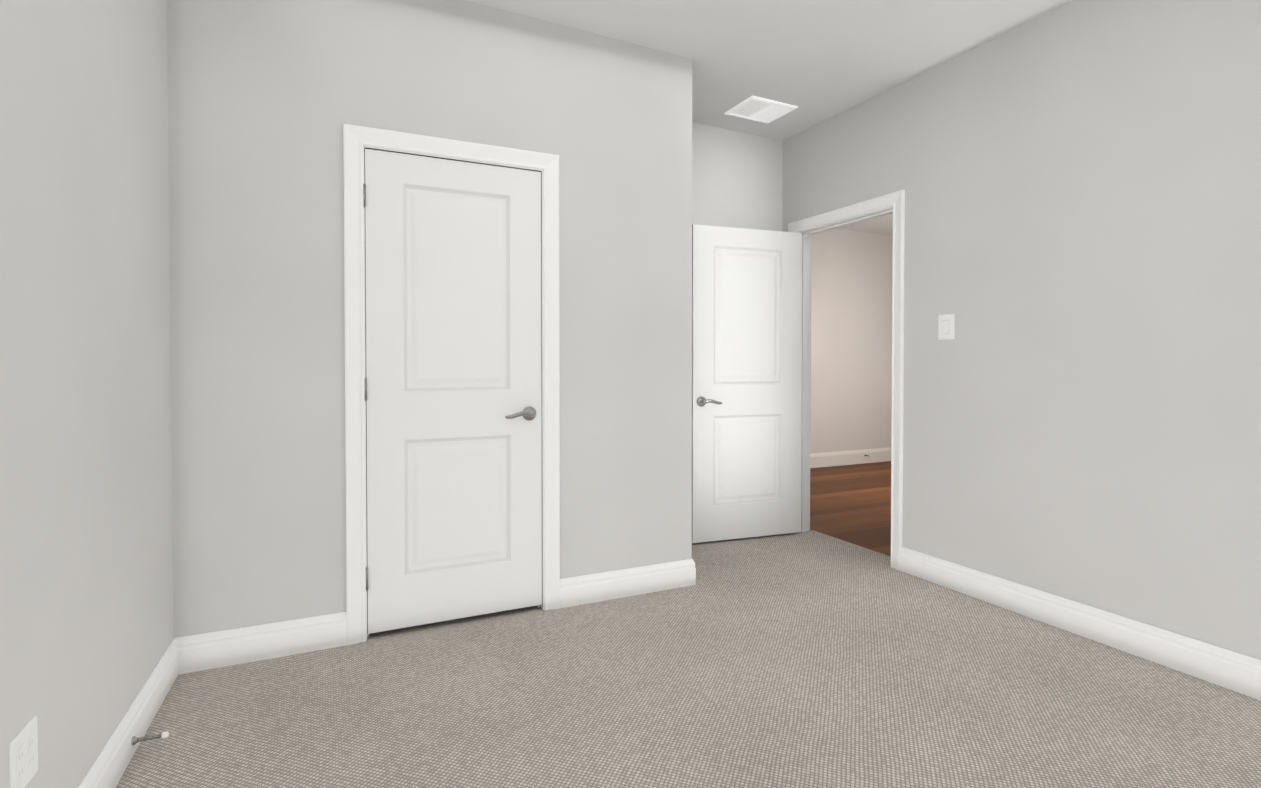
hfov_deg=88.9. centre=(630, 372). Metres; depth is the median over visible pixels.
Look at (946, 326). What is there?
light switch
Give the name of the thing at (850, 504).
floor
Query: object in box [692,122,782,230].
wall
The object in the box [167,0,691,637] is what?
wall
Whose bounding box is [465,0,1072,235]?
ceiling
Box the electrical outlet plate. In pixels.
[9,716,37,787]
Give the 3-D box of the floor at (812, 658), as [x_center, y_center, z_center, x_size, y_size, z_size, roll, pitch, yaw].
[0.491,1.170,1.663,3.848,0.060,4.725,0,1,-26]
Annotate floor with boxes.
[116,530,1260,787]
[810,461,890,556]
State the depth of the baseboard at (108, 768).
1.94 m
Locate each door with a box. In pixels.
[343,124,559,644]
[692,224,800,542]
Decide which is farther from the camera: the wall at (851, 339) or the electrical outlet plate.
the wall at (851, 339)
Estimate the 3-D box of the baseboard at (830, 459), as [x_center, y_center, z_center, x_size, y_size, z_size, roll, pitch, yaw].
[2.374,0.975,7.308,4.458,0.160,0.018,0,1,-26]
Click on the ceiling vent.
(760, 109)
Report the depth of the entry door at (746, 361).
4.23 m
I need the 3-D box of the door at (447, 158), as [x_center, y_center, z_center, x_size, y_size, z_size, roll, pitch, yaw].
[-0.773,0.051,2.881,0.926,2.141,0.168,0,1,-26]
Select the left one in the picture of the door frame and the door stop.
the door stop
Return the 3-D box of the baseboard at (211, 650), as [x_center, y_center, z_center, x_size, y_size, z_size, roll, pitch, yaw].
[-1.426,1.059,2.539,0.559,0.135,0.016,0,1,-26]
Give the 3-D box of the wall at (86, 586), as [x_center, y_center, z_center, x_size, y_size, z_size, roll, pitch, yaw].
[-1.112,-0.248,0.873,0.292,2.800,4.955,0,1,-26]
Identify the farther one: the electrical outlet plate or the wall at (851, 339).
the wall at (851, 339)
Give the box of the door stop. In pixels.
[131,731,168,745]
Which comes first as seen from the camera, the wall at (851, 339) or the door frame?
the door frame
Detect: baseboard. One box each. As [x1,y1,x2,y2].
[78,637,181,787]
[182,611,346,673]
[560,559,695,607]
[810,447,890,467]
[900,547,1260,700]
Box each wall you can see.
[0,0,173,787]
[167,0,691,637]
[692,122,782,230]
[782,0,1260,659]
[810,228,892,453]
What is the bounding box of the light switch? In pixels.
[938,314,954,339]
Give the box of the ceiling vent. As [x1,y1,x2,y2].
[724,96,797,123]
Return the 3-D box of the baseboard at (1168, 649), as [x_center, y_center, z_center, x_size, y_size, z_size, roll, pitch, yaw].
[2.312,1.068,1.949,0.016,0.135,3.671,0,1,-26]
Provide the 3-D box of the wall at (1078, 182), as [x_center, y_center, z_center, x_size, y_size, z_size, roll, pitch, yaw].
[2.137,-0.272,2.430,0.103,2.800,4.725,0,1,-26]
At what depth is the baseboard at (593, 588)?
3.20 m
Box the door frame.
[788,190,904,570]

